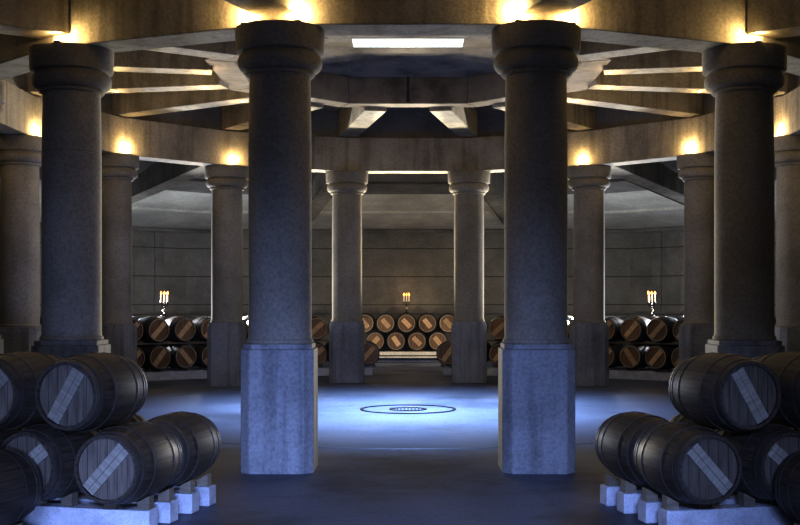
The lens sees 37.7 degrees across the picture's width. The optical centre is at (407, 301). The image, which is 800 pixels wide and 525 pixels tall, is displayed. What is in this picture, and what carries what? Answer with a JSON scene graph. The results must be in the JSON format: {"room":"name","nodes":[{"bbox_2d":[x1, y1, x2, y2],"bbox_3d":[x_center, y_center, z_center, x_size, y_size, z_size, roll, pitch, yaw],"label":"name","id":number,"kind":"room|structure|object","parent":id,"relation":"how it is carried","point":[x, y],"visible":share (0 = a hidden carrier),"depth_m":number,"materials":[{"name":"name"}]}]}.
{"room":"wine cellar","nodes":[
{"label":"wine cellar","id":0,"kind":"room"},
{"bbox_2d":[40,226,185,341],"bbox_3d":[-13.009,-0.335,34.615,0.400,4.650,15.406,0,0,45],"label":"wall","id":1,"kind":"structure","parent":0,"point":[174,242],"depth_m":39.20,"materials":[{"name":"concrete"}]},
{"bbox_2d":[132,231,134,310],"bbox_3d":[-9.033,-1.000,38.273,0.050,2.620,0.280,0,0,45],"label":"trim","id":2,"kind":"structure","parent":1,"relation":"attached to","point":[133,232],"depth_m":38.31,"materials":[{"name":"concrete"}]},
{"bbox_2d":[154,232,163,310],"bbox_3d":[-8.277,-1.000,39.029,0.050,2.620,0.340,0,0,45],"label":"trim","id":3,"kind":"structure","parent":1,"relation":"attached to","point":[158,237],"depth_m":38.98,"materials":[{"name":"concrete"}]},
{"bbox_2d":[5,72,799,137],"bbox_3d":[0.000,-4.534,21.606,16.536,0.971,16.536,0,0,0],"label":"ceiling","id":4,"kind":"structure","parent":0,"point":[396,122],"depth_m":28.80,"materials":[{"name":"concrete"}]},
{"bbox_2d":[21,70,228,95],"bbox_3d":[-5.703,-4.401,22.740,4.516,0.628,0.480,0,0,11],"label":"roof beam","id":5,"kind":"structure","parent":4,"relation":"attached to","point":[122,82],"depth_m":22.37,"materials":[{"name":"concrete"}]},
{"bbox_2d":[114,50,212,74],"bbox_3d":[-5.703,-4.401,20.472,4.516,0.628,0.480,0,0,-11],"label":"roof beam","id":6,"kind":"structure","parent":4,"relation":"attached to","point":[143,61],"depth_m":20.53,"materials":[{"name":"concrete"}]},
{"bbox_2d":[112,89,248,117],"bbox_3d":[-4.835,-4.401,24.837,4.516,0.628,0.480,0,0,34],"label":"roof beam","id":7,"kind":"structure","parent":4,"relation":"attached to","point":[127,105],"depth_m":24.73,"materials":[{"name":"concrete"}]},
{"bbox_2d":[146,41,236,59],"bbox_3d":[-4.835,-4.401,18.375,4.516,0.628,0.480,0,0,-34],"label":"roof beam","id":8,"kind":"structure","parent":4,"relation":"attached to","point":[219,50],"depth_m":19.22,"materials":[{"name":"concrete"}]},
{"bbox_2d":[221,103,322,130],"bbox_3d":[-3.231,-4.401,26.441,0.480,0.628,4.516,0,0,-34],"label":"roof beam","id":9,"kind":"structure","parent":4,"relation":"attached to","point":[235,117],"depth_m":27.19,"materials":[{"name":"concrete"}]},
{"bbox_2d":[338,107,385,136],"bbox_3d":[-1.134,-4.401,27.309,0.480,0.628,4.516,0,0,-11],"label":"roof beam","id":10,"kind":"structure","parent":4,"relation":"attached to","point":[352,121],"depth_m":27.04,"materials":[{"name":"concrete"}]},
{"bbox_2d":[204,36,611,106],"bbox_3d":[0.000,-4.442,21.606,7.020,0.554,7.020,0,0,0],"label":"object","id":11,"kind":"structure","parent":10,"relation":"attached to","point":[326,89],"depth_m":24.49,"materials":[{"name":"concrete"}]},
{"bbox_2d":[0,0,799,173],"bbox_3d":[0.000,-3.644,21.606,15.889,0.823,15.889,0,0,0],"label":"beam","id":12,"kind":"structure","parent":4,"relation":"attached to","point":[114,25],"depth_m":14.76,"materials":[{"name":"concrete"}]},
{"bbox_2d":[430,107,477,136],"bbox_3d":[1.134,-4.401,27.309,0.480,0.628,4.516,0,0,11],"label":"roof beam","id":13,"kind":"structure","parent":4,"relation":"attached to","point":[462,121],"depth_m":27.04,"materials":[{"name":"concrete"}]},
{"bbox_2d":[493,103,594,130],"bbox_3d":[3.231,-4.401,26.441,0.480,0.628,4.516,0,0,34],"label":"roof beam","id":14,"kind":"structure","parent":4,"relation":"attached to","point":[580,117],"depth_m":27.19,"materials":[{"name":"concrete"}]},
{"bbox_2d":[579,41,669,59],"bbox_3d":[4.835,-4.401,18.375,4.516,0.628,0.480,0,0,34],"label":"roof beam","id":15,"kind":"structure","parent":4,"relation":"attached to","point":[590,50],"depth_m":19.22,"materials":[{"name":"concrete"}]},
{"bbox_2d":[567,89,703,117],"bbox_3d":[4.835,-4.401,24.837,4.516,0.628,0.480,0,0,-34],"label":"roof beam","id":16,"kind":"structure","parent":4,"relation":"attached to","point":[688,105],"depth_m":24.73,"materials":[{"name":"concrete"}]},
{"bbox_2d":[603,50,701,74],"bbox_3d":[5.703,-4.401,20.472,4.516,0.628,0.480,0,0,11],"label":"roof beam","id":17,"kind":"structure","parent":4,"relation":"attached to","point":[669,61],"depth_m":20.53,"materials":[{"name":"concrete"}]},
{"bbox_2d":[587,70,794,95],"bbox_3d":[5.703,-4.401,22.740,4.516,0.628,0.480,0,0,-11],"label":"roof beam","id":18,"kind":"structure","parent":4,"relation":"attached to","point":[680,82],"depth_m":22.37,"materials":[{"name":"concrete"}]},
{"bbox_2d":[146,361,669,524],"bbox_3d":[0.000,1.990,15.805,36.795,0.001,48.397,0,0,0],"label":"floor","id":19,"kind":"structure","parent":0,"point":[346,486],"depth_m":12.58,"materials":[{"name":"concrete"}]},
{"bbox_2d":[0,81,5,353],"bbox_3d":[-6.486,-0.623,17.273,1.064,5.220,1.064,0,0,0],"label":"column","id":20,"kind":"structure","parent":19,"relation":"on","point":[2,85],"depth_m":17.33,"materials":[{"name":"concrete"}]},
{"bbox_2d":[0,134,41,352],"bbox_3d":[-7.650,-0.623,23.128,1.064,5.220,1.064,0,0,0],"label":"column","id":21,"kind":"structure","parent":19,"relation":"on","point":[20,155],"depth_m":22.79,"materials":[{"name":"stone"}]},
{"bbox_2d":[28,42,113,358],"bbox_3d":[-4.333,-0.623,15.120,1.064,5.220,1.064,0,0,0],"label":"column","id":22,"kind":"structure","parent":19,"relation":"on","point":[71,79],"depth_m":14.78,"materials":[{"name":"stone"}]},
{"bbox_2d":[13,492,157,524],"bbox_3d":[-3.901,1.835,10.732,3.568,0.309,0.331,0,0,20],"label":"rail","id":23,"kind":"object","parent":19,"relation":"on","point":[67,512],"visible":0.68,"depth_m":10.24,"materials":[{"name":"concrete"}]},
{"bbox_2d":[0,427,26,445],"bbox_3d":[-3.832,1.398,10.663,0.680,0.684,0.950,0,0,19],"label":"wine barrel","id":24,"kind":"object","parent":23,"relation":"on","point":[4,434],"visible":0.02,"depth_m":10.53,"materials":[{"name":"brown wood"}]},
{"bbox_2d":[0,422,101,500],"bbox_3d":[-3.138,1.398,10.444,0.680,0.684,0.950,0,0,16],"label":"wine barrel","id":25,"kind":"object","parent":23,"relation":"on","point":[53,450],"visible":0.58,"depth_m":10.03,"materials":[{"name":"brown wood"}]},
{"bbox_2d":[0,351,62,429],"bbox_3d":[-3.477,0.788,10.545,0.680,0.684,0.950,0,0,17],"label":"wine barrel","id":26,"kind":"object","parent":25,"relation":"on","point":[20,372],"visible":0.74,"depth_m":10.16,"materials":[{"name":"brown wood"}]},
{"bbox_2d":[74,421,182,504],"bbox_3d":[-2.430,1.398,10.269,0.680,0.684,0.950,0,0,12],"label":"wine barrel","id":27,"kind":"object","parent":23,"relation":"on","point":[129,462],"visible":1,"depth_m":9.86,"materials":[{"name":"brown wood"}]},
{"bbox_2d":[35,352,147,431],"bbox_3d":[-2.776,0.788,10.348,0.680,0.684,0.950,0,0,14],"label":"wine barrel","id":28,"kind":"object","parent":27,"relation":"on","point":[92,391],"visible":1,"depth_m":9.96,"materials":[{"name":"brown wood"}]},
{"bbox_2d":[47,487,177,523],"bbox_3d":[-3.749,1.835,11.132,3.453,0.309,0.327,0,0,20],"label":"rail","id":29,"kind":"object","parent":19,"relation":"on","point":[167,506],"visible":0.32,"depth_m":10.59,"materials":[{"name":"concrete"}]},
{"bbox_2d":[101,153,138,362],"bbox_3d":[-6.486,-0.623,25.939,1.064,5.220,1.064,0,0,0],"label":"column","id":30,"kind":"structure","parent":19,"relation":"on","point":[119,170],"depth_m":25.59,"materials":[{"name":"stone"}]},
{"bbox_2d":[78,479,198,513],"bbox_3d":[-3.578,1.835,11.589,3.318,0.309,0.323,0,0,20],"label":"rail","id":31,"kind":"object","parent":19,"relation":"on","point":[188,498],"visible":0.27,"depth_m":11.04,"materials":[{"name":"concrete"}]},
{"bbox_2d":[147,411,220,486],"bbox_3d":[-2.229,1.398,11.207,0.680,0.684,0.950,0,0,12],"label":"wine barrel","id":32,"kind":"object","parent":31,"relation":"on","point":[199,438],"visible":0.58,"depth_m":10.99,"materials":[{"name":"brown wood"}]},
{"bbox_2d":[164,473,215,505],"bbox_3d":[-3.430,1.835,11.980,3.203,0.309,0.319,0,0,20],"label":"rail","id":33,"kind":"object","parent":19,"relation":"on","point":[207,491],"visible":0.25,"depth_m":11.46,"materials":[{"name":"concrete"}]},
{"bbox_2d":[205,164,247,385],"bbox_3d":[-4.333,-0.623,28.091,1.064,5.220,1.064,0,0,0],"label":"column","id":34,"kind":"structure","parent":19,"relation":"on","point":[226,329],"depth_m":27.74,"materials":[{"name":"stone"}]},
{"bbox_2d":[144,364,374,380],"bbox_3d":[-4.730,1.835,30.396,8.271,0.309,1.035,0,0,-28],"label":"kerb","id":35,"kind":"object","parent":19,"relation":"on","point":[187,373],"visible":0.26,"depth_m":30.15,"materials":[{"name":"concrete"}]},
{"bbox_2d":[139,344,170,369],"bbox_3d":[-6.540,1.398,29.977,0.680,0.684,0.954,0,0,-38],"label":"wine barrel","id":36,"kind":"object","parent":35,"relation":"on","point":[157,357],"visible":0.84,"depth_m":29.62,"materials":[{"name":"brown wood"}]},
{"bbox_2d":[166,344,196,368],"bbox_3d":[-5.940,1.398,30.413,0.680,0.684,0.954,0,0,-34],"label":"wine barrel","id":37,"kind":"object","parent":35,"relation":"on","point":[183,356],"visible":0.83,"depth_m":30.05,"materials":[{"name":"brown wood"}]},
{"bbox_2d":[192,343,206,367],"bbox_3d":[-5.311,1.398,30.806,0.680,0.684,0.954,0,0,-30],"label":"wine barrel","id":38,"kind":"object","parent":35,"relation":"on","point":[200,348],"visible":0.35,"depth_m":30.39,"materials":[{"name":"brown wood"}]},
{"bbox_2d":[137,341,199,342],"bbox_3d":[-5.272,1.055,30.738,7.825,0.040,0.767,0,0,-30],"label":"batten","id":39,"kind":"object","parent":38,"relation":"on","point":[186,341],"visible":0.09,"depth_m":30.49,"materials":[{"name":"brown wood"}]},
{"bbox_2d":[132,318,142,340],"bbox_3d":[-7.143,0.708,29.469,0.680,0.684,0.954,0,0,-42],"label":"wine barrel","id":40,"kind":"object","parent":39,"relation":"on","point":[139,326],"visible":0.18,"depth_m":29.25,"materials":[{"name":"brown wood"}]},
{"bbox_2d":[138,316,168,342],"bbox_3d":[-6.569,0.708,29.954,0.680,0.684,0.954,0,0,-38],"label":"wine barrel","id":41,"kind":"object","parent":39,"relation":"on","point":[155,329],"visible":0.87,"depth_m":29.60,"materials":[{"name":"brown wood"}]},
{"bbox_2d":[165,316,195,341],"bbox_3d":[-5.963,0.708,30.397,0.680,0.684,0.954,0,0,-34],"label":"wine barrel","id":42,"kind":"object","parent":39,"relation":"on","point":[181,329],"visible":0.88,"depth_m":30.03,"materials":[{"name":"brown wood"}]},
{"bbox_2d":[192,316,210,341],"bbox_3d":[-5.328,0.708,30.797,0.680,0.684,0.954,0,0,-30],"label":"wine barrel","id":43,"kind":"object","parent":39,"relation":"on","point":[201,322],"visible":0.45,"depth_m":30.38,"materials":[{"name":"brown wood"}]},
{"bbox_2d":[312,315,327,339],"bbox_3d":[-2.561,0.708,31.916,0.680,0.684,0.954,0,0,-14],"label":"wine barrel","id":44,"kind":"object","parent":39,"relation":"on","point":[319,326],"visible":0.57,"depth_m":31.50,"materials":[{"name":"brown wood"}]},
{"bbox_2d":[137,340,328,344],"bbox_3d":[-5.002,1.055,30.269,7.424,0.040,0.730,0,0,-30],"label":"batten","id":45,"kind":"object","parent":38,"relation":"on","point":[314,340],"visible":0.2,"depth_m":30.13,"materials":[{"name":"brown wood"}]},
{"bbox_2d":[315,342,326,365],"bbox_3d":[-2.570,1.398,31.913,0.680,0.684,0.954,0,0,-14],"label":"wine barrel","id":46,"kind":"object","parent":35,"relation":"on","point":[322,352],"visible":0.39,"depth_m":31.51,"materials":[{"name":"brown wood"}]},
{"bbox_2d":[364,340,379,365],"bbox_3d":[-1.129,1.398,32.169,0.680,0.684,0.954,0,0,-6],"label":"wine barrel","id":47,"kind":"object","parent":35,"relation":"on","point":[371,350],"visible":0.64,"depth_m":31.73,"materials":[{"name":"brown wood"}]},
{"bbox_2d":[235,20,324,473],"bbox_3d":[-1.522,-0.623,13.956,1.064,5.220,1.064,0,0,0],"label":"column","id":48,"kind":"structure","parent":19,"relation":"on","point":[280,59],"depth_m":13.60,"materials":[{"name":"concrete"}]},
{"bbox_2d":[326,170,367,382],"bbox_3d":[-1.522,-0.623,29.256,1.064,5.220,1.064,0,0,0],"label":"column","id":49,"kind":"structure","parent":19,"relation":"on","point":[346,188],"depth_m":28.90,"materials":[{"name":"concrete"}]},
{"bbox_2d":[377,350,438,361],"bbox_3d":[0.000,1.810,39.011,3.100,0.360,1.350,0,0,0],"label":"stone ledge","id":50,"kind":"object","parent":19,"relation":"on","point":[385,355],"visible":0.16,"depth_m":38.47,"materials":[{"name":"stone"}]},
{"bbox_2d":[365,330,385,349],"bbox_3d":[-1.079,1.288,39.059,0.680,0.684,0.954,0,0,0],"label":"wine barrel","id":51,"kind":"object","parent":50,"relation":"on","point":[377,337],"visible":0.68,"depth_m":38.62,"materials":[{"name":"brown wood"}]},
{"bbox_2d":[362,313,375,332],"bbox_3d":[-1.422,0.698,39.059,0.680,0.684,0.954,0,0,0],"label":"wine barrel","id":52,"kind":"object","parent":51,"relation":"on","point":[369,322],"visible":0.56,"depth_m":38.62,"materials":[{"name":"brown wood"}]},
{"bbox_2d":[376,313,395,332],"bbox_3d":[-0.736,0.698,39.059,0.680,0.684,0.954,0,0,0],"label":"wine barrel","id":53,"kind":"object","parent":51,"relation":"on","point":[385,322],"visible":1,"depth_m":38.62,"materials":[{"name":"brown wood"}]},
{"bbox_2d":[386,330,405,350],"bbox_3d":[-0.393,1.288,39.059,0.680,0.684,0.954,0,0,0],"label":"wine barrel","id":54,"kind":"object","parent":50,"relation":"on","point":[395,340],"visible":1,"depth_m":38.62,"materials":[{"name":"brown wood"}]},
{"bbox_2d":[396,313,416,332],"bbox_3d":[-0.050,0.698,39.059,0.680,0.684,0.954,0,0,0],"label":"wine barrel","id":55,"kind":"object","parent":54,"relation":"on","point":[406,322],"visible":1,"depth_m":38.62,"materials":[{"name":"brown wood"}]},
{"bbox_2d":[407,330,426,350],"bbox_3d":[0.293,1.288,39.059,0.680,0.684,0.954,0,0,0],"label":"wine barrel","id":56,"kind":"object","parent":50,"relation":"on","point":[416,340],"visible":0.99,"depth_m":38.62,"materials":[{"name":"brown wood"}]},
{"bbox_2d":[427,330,447,350],"bbox_3d":[0.979,1.288,39.059,0.680,0.684,0.954,0,0,0],"label":"wine barrel","id":57,"kind":"object","parent":50,"relation":"on","point":[435,338],"visible":0.76,"depth_m":38.62,"materials":[{"name":"brown wood"}]},
{"bbox_2d":[417,313,436,332],"bbox_3d":[0.636,0.698,39.059,0.680,0.684,0.954,0,0,0],"label":"wine barrel","id":58,"kind":"object","parent":57,"relation":"on","point":[426,322],"visible":1,"depth_m":38.62,"materials":[{"name":"brown wood"}]},
{"bbox_2d":[437,313,453,332],"bbox_3d":[1.322,0.698,39.059,0.680,0.684,0.954,0,0,0],"label":"wine barrel","id":59,"kind":"object","parent":57,"relation":"on","point":[445,321],"visible":0.67,"depth_m":38.62,"materials":[{"name":"brown wood"}]},
{"bbox_2d":[448,170,489,382],"bbox_3d":[1.522,-0.623,29.256,1.064,5.220,1.064,0,0,0],"label":"column","id":60,"kind":"structure","parent":19,"relation":"on","point":[468,188],"depth_m":28.89,"materials":[{"name":"concrete"}]},
{"bbox_2d":[491,20,580,473],"bbox_3d":[1.522,-0.623,13.956,1.064,5.220,1.064,0,0,0],"label":"column","id":61,"kind":"structure","parent":19,"relation":"on","point":[535,59],"depth_m":13.60,"materials":[{"name":"concrete"}]},
{"bbox_2d":[441,364,671,380],"bbox_3d":[4.730,1.835,30.396,8.271,0.309,1.035,0,0,28],"label":"kerb","id":62,"kind":"object","parent":19,"relation":"on","point":[627,373],"visible":0.29,"depth_m":30.15,"materials":[{"name":"concrete"}]},
{"bbox_2d":[436,340,451,365],"bbox_3d":[1.129,1.398,32.169,0.680,0.684,0.954,0,0,6],"label":"wine barrel","id":63,"kind":"object","parent":62,"relation":"on","point":[444,350],"visible":0.55,"depth_m":31.74,"materials":[{"name":"brown wood"}]},
{"bbox_2d":[489,342,500,365],"bbox_3d":[2.570,1.398,31.913,0.680,0.684,0.954,0,0,14],"label":"wine barrel","id":64,"kind":"object","parent":62,"relation":"on","point":[493,352],"visible":0.33,"depth_m":31.51,"materials":[{"name":"brown wood"}]},
{"bbox_2d":[609,343,623,367],"bbox_3d":[5.311,1.398,30.806,0.680,0.684,0.954,0,0,30],"label":"wine barrel","id":65,"kind":"object","parent":62,"relation":"on","point":[614,348],"visible":0.38,"depth_m":30.39,"materials":[{"name":"brown wood"}]},
{"bbox_2d":[616,341,678,342],"bbox_3d":[5.272,1.055,30.738,7.825,0.040,0.767,0,0,30],"label":"batten","id":66,"kind":"object","parent":65,"relation":"on","point":[616,341],"visible":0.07,"depth_m":30.49,"materials":[{"name":"brown wood"}]},
{"bbox_2d":[488,315,503,339],"bbox_3d":[2.561,0.708,31.916,0.680,0.684,0.954,0,0,14],"label":"wine barrel","id":67,"kind":"object","parent":66,"relation":"on","point":[496,326],"visible":0.59,"depth_m":31.50,"materials":[{"name":"brown wood"}]},
{"bbox_2d":[605,316,623,341],"bbox_3d":[5.327,0.708,30.797,0.680,0.684,0.954,0,0,30],"label":"wine barrel","id":68,"kind":"object","parent":66,"relation":"on","point":[614,322],"visible":0.42,"depth_m":30.38,"materials":[{"name":"brown wood"}]},
{"bbox_2d":[620,316,650,341],"bbox_3d":[5.963,0.708,30.397,0.680,0.684,0.954,0,0,34],"label":"wine barrel","id":69,"kind":"object","parent":66,"relation":"on","point":[633,329],"visible":0.82,"depth_m":30.03,"materials":[{"name":"brown wood"}]},
{"bbox_2d":[647,316,677,342],"bbox_3d":[6.569,0.708,29.954,0.680,0.684,0.954,0,0,38],"label":"wine barrel","id":70,"kind":"object","parent":66,"relation":"on","point":[660,329],"visible":0.86,"depth_m":29.60,"materials":[{"name":"brown wood"}]},
{"bbox_2d":[673,318,683,340],"bbox_3d":[7.143,0.708,29.469,0.680,0.684,0.954,0,0,42],"label":"wine barrel","id":71,"kind":"object","parent":66,"relation":"on","point":[676,326],"visible":0.17,"depth_m":29.25,"materials":[{"name":"brown wood"}]},
{"bbox_2d":[619,344,649,368],"bbox_3d":[5.940,1.398,30.413,0.680,0.684,0.954,0,0,34],"label":"wine barrel","id":72,"kind":"object","parent":62,"relation":"on","point":[632,356],"visible":0.79,"depth_m":30.05,"materials":[{"name":"brown wood"}]},
{"bbox_2d":[645,344,676,369],"bbox_3d":[6.540,1.398,29.977,0.680,0.684,0.954,0,0,38],"label":"wine barrel","id":73,"kind":"object","parent":62,"relation":"on","point":[658,357],"visible":0.77,"depth_m":29.62,"materials":[{"name":"brown wood"}]},
{"bbox_2d":[487,340,678,344],"bbox_3d":[5.002,1.055,30.269,7.424,0.040,0.730,0,0,30],"label":"batten","id":74,"kind":"object","parent":73,"relation":"on","point":[487,340],"visible":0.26,"depth_m":30.13,"materials":[{"name":"brown wood"}]},
{"bbox_2d":[568,164,610,385],"bbox_3d":[4.333,-0.623,28.091,1.064,5.220,1.064,0,0,0],"label":"column","id":75,"kind":"structure","parent":19,"relation":"on","point":[588,329],"depth_m":27.74,"materials":[{"name":"stone"}]},
{"bbox_2d":[600,473,651,505],"bbox_3d":[3.430,1.835,11.980,3.203,0.309,0.319,0,0,-20],"label":"rail","id":76,"kind":"object","parent":19,"relation":"on","point":[608,491],"visible":0.24,"depth_m":11.46,"materials":[{"name":"concrete"}]},
{"bbox_2d":[617,479,737,513],"bbox_3d":[3.578,1.835,11.589,3.318,0.309,0.323,0,0,-20],"label":"rail","id":77,"kind":"object","parent":19,"relation":"on","point":[627,498],"visible":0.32,"depth_m":11.04,"materials":[{"name":"concrete"}]},
{"bbox_2d":[595,411,668,486],"bbox_3d":[2.229,1.398,11.207,0.680,0.684,0.950,0,0,-12],"label":"wine barrel","id":78,"kind":"object","parent":77,"relation":"on","point":[616,438],"visible":0.61,"depth_m":10.99,"materials":[{"name":"brown wood"}]},
{"bbox_2d":[677,153,714,362],"bbox_3d":[6.486,-0.623,25.939,1.064,5.220,1.064,0,0,0],"label":"column","id":79,"kind":"structure","parent":19,"relation":"on","point":[696,170],"depth_m":25.59,"materials":[{"name":"stone"}]},
{"bbox_2d":[638,487,768,523],"bbox_3d":[3.749,1.835,11.132,3.453,0.309,0.327,0,0,-20],"label":"rail","id":80,"kind":"object","parent":19,"relation":"on","point":[648,506],"visible":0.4,"depth_m":10.59,"materials":[{"name":"concrete"}]},
{"bbox_2d":[658,492,799,524],"bbox_3d":[3.901,1.835,10.732,3.568,0.309,0.331,0,0,-20],"label":"rail","id":81,"kind":"object","parent":19,"relation":"on","point":[746,512],"visible":0.78,"depth_m":10.24,"materials":[{"name":"concrete"}]},
{"bbox_2d":[633,421,741,504],"bbox_3d":[2.430,1.398,10.269,0.680,0.684,0.950,0,0,-12],"label":"wine barrel","id":82,"kind":"object","parent":81,"relation":"on","point":[685,462],"visible":1,"depth_m":9.86,"materials":[{"name":"brown wood"}]},
{"bbox_2d":[668,352,780,431],"bbox_3d":[2.776,0.788,10.348,0.680,0.684,0.950,0,0,-14],"label":"wine barrel","id":83,"kind":"object","parent":82,"relation":"on","point":[722,391],"visible":1,"depth_m":9.96,"materials":[{"name":"brown wood"}]},
{"bbox_2d":[714,422,799,500],"bbox_3d":[3.138,1.398,10.444,0.680,0.684,0.950,0,0,-16],"label":"wine barrel","id":84,"kind":"object","parent":81,"relation":"on","point":[762,450],"visible":0.49,"depth_m":10.03,"materials":[{"name":"brown wood"}]},
{"bbox_2d":[753,351,799,428],"bbox_3d":[3.477,0.788,10.545,0.680,0.684,0.950,0,0,-17],"label":"wine barrel","id":85,"kind":"object","parent":84,"relation":"on","point":[785,365],"visible":0.53,"depth_m":10.24,"materials":[{"name":"brown wood"}]},
{"bbox_2d":[702,42,787,358],"bbox_3d":[4.333,-0.623,15.120,1.064,5.220,1.064,0,0,0],"label":"column","id":86,"kind":"structure","parent":19,"relation":"on","point":[744,79],"depth_m":14.79,"materials":[{"name":"stone"}]},
{"bbox_2d":[774,134,799,351],"bbox_3d":[7.650,-0.623,23.128,1.064,5.220,1.064,0,0,0],"label":"column","id":87,"kind":"structure","parent":19,"relation":"on","point":[786,147],"depth_m":22.82,"materials":[{"name":"concrete"}]},
{"bbox_3d":[-3.946,1.906,9.400,1.574,0.169,0.631,0,0,0],"label":"rail","id":88,"kind":"object","parent":19,"relation":"on","visible":0},
{"bbox_2d":[0,449,42,524],"bbox_3d":[-3.464,1.538,9.445,0.680,0.684,0.950,0,0,16],"label":"wine barrel","id":89,"kind":"object","parent":88,"relation":"on","point":[21,485],"visible":1,"depth_m":9.49,"materials":[{"name":"brown wood"}]},
{"bbox_3d":[3.945,1.906,9.400,1.574,0.169,0.631,0,0,0],"label":"rail","id":90,"kind":"object","parent":19,"relation":"on","visible":0},
{"bbox_2d":[773,451,799,521],"bbox_3d":[3.464,1.538,9.445,0.680,0.684,0.950,0,0,-16],"label":"wine barrel","id":91,"kind":"object","parent":90,"relation":"on","point":[786,485],"visible":1,"depth_m":9.61,"materials":[{"name":"brown wood"}]},
{"bbox_2d":[136,387,679,448],"bbox_3d":[0.000,1.984,21.606,11.544,0.012,11.544,0,0,0],"label":"floor","id":92,"kind":"structure","parent":0,"point":[342,424],"depth_m":20.63,"materials":[{"name":"concrete"}]},
{"bbox_2d":[360,404,455,413],"bbox_3d":[0.000,1.971,21.606,1.770,0.014,1.770,0,0,0],"label":"floor grating","id":93,"kind":"structure","parent":92,"relation":"on","point":[362,408],"depth_m":21.47,"materials":[{"name":"metal"}]},
{"bbox_2d":[186,233,629,360],"bbox_3d":[0.000,-0.335,40.003,15.407,4.650,0.400,0,0,0],"label":"wall","id":94,"kind":"structure","parent":0,"point":[419,265],"depth_m":39.81,"materials":[{"name":"concrete"}]},
{"bbox_2d":[40,222,775,232],"bbox_3d":[0.000,-2.400,26.936,36.395,0.100,25.735,0,0,0],"label":"trim","id":95,"kind":"structure","parent":94,"relation":"attached to","point":[133,228],"depth_m":39.68,"materials":[{"name":"concrete"}]},
{"bbox_2d":[40,311,775,314],"bbox_3d":[0.000,0.350,26.936,36.395,0.080,25.735,0,0,0],"label":"trim","id":96,"kind":"structure","parent":94,"relation":"attached to","point":[133,312],"depth_m":39.70,"materials":[{"name":"concrete"}]},
{"bbox_2d":[39,180,776,229],"bbox_3d":[0.000,-3.017,21.606,36.816,1.195,36.816,0,0,0],"label":"ceiling","id":97,"kind":"structure","parent":0,"point":[168,209],"depth_m":37.28,"materials":[{"name":"concrete"}]},
{"bbox_2d":[0,0,68,38],"bbox_3d":[-7.395,-3.440,10.538,0.540,1.895,10.476,0,0,34],"label":"roof beam","id":98,"kind":"structure","parent":97,"relation":"attached to","point":[39,19],"depth_m":14.38,"materials":[{"name":"concrete"}]},
{"bbox_2d":[131,162,204,203],"bbox_3d":[-7.395,-3.440,32.674,0.540,1.895,10.476,0,0,-34],"label":"roof beam","id":99,"kind":"structure","parent":97,"relation":"attached to","point":[159,177],"depth_m":31.04,"materials":[{"name":"concrete"}]},
{"bbox_2d":[225,0,294,13],"bbox_3d":[-2.597,-3.440,8.551,0.540,1.895,10.476,0,0,11],"label":"roof beam","id":100,"kind":"structure","parent":97,"relation":"attached to","point":[250,6],"depth_m":13.26,"materials":[{"name":"concrete"}]},
{"bbox_2d":[312,172,331,220],"bbox_3d":[-2.597,-3.440,34.661,0.540,1.895,10.476,0,0,-11],"label":"roof beam","id":101,"kind":"structure","parent":97,"relation":"attached to","point":[321,196],"depth_m":33.76,"materials":[{"name":"concrete"}]},
{"bbox_2d":[484,172,503,223],"bbox_3d":[2.597,-3.440,34.661,0.540,1.895,10.476,0,0,11],"label":"roof beam","id":102,"kind":"structure","parent":97,"relation":"attached to","point":[494,197],"depth_m":33.94,"materials":[{"name":"concrete"}]},
{"bbox_2d":[521,0,590,13],"bbox_3d":[2.597,-3.440,8.551,0.540,1.895,10.476,0,0,-11],"label":"roof beam","id":103,"kind":"structure","parent":97,"relation":"attached to","point":[535,6],"depth_m":13.26,"materials":[{"name":"concrete"}]},
{"bbox_2d":[611,162,684,204],"bbox_3d":[7.395,-3.440,32.674,0.540,1.895,10.476,0,0,34],"label":"roof beam","id":104,"kind":"structure","parent":97,"relation":"attached to","point":[655,177],"depth_m":31.06,"materials":[{"name":"concrete"}]},
{"bbox_2d":[747,0,799,38],"bbox_3d":[7.395,-3.440,10.538,0.540,1.895,10.476,0,0,-34],"label":"roof beam","id":105,"kind":"structure","parent":97,"relation":"attached to","point":[775,19],"depth_m":14.46,"materials":[{"name":"concrete"}]},
{"bbox_2d":[39,160,776,193],"bbox_3d":[0.000,-3.917,21.606,27.456,1.345,27.456,0,0,0],"label":"ceiling","id":106,"kind":"structure","parent":0,"point":[377,183],"depth_m":34.12,"materials":[{"name":"concrete"}]},
{"bbox_2d":[320,39,495,76],"bbox_3d":[0.000,-4.963,21.606,6.037,0.487,6.037,0,0,0],"label":"ceiling","id":107,"kind":"structure","parent":0,"point":[340,58],"depth_m":23.39,"materials":[{"name":"concrete"}]},
{"bbox_2d":[352,39,463,47],"bbox_3d":[0.000,-4.924,21.606,2.098,0.024,2.098,0,0,0],"label":"window","id":108,"kind":"structure","parent":107,"relation":"attached to","point":[362,43],"depth_m":22.29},
{"bbox_2d":[630,226,775,341],"bbox_3d":[13.009,-0.335,34.615,15.406,4.650,0.400,0,0,45],"label":"wall","id":109,"kind":"structure","parent":0,"point":[640,242],"depth_m":39.20,"materials":[{"name":"concrete"}]},
{"bbox_2d":[652,232,661,310],"bbox_3d":[8.277,-1.000,39.029,0.340,2.620,0.050,0,0,45],"label":"trim","id":110,"kind":"structure","parent":109,"relation":"attached to","point":[656,237],"depth_m":38.98,"materials":[{"name":"concrete"}]},
{"bbox_2d":[681,231,683,310],"bbox_3d":[9.033,-1.000,38.273,0.050,2.620,0.280,0,0,-45],"label":"trim","id":111,"kind":"structure","parent":109,"relation":"attached to","point":[682,232],"depth_m":38.31,"materials":[{"name":"concrete"}]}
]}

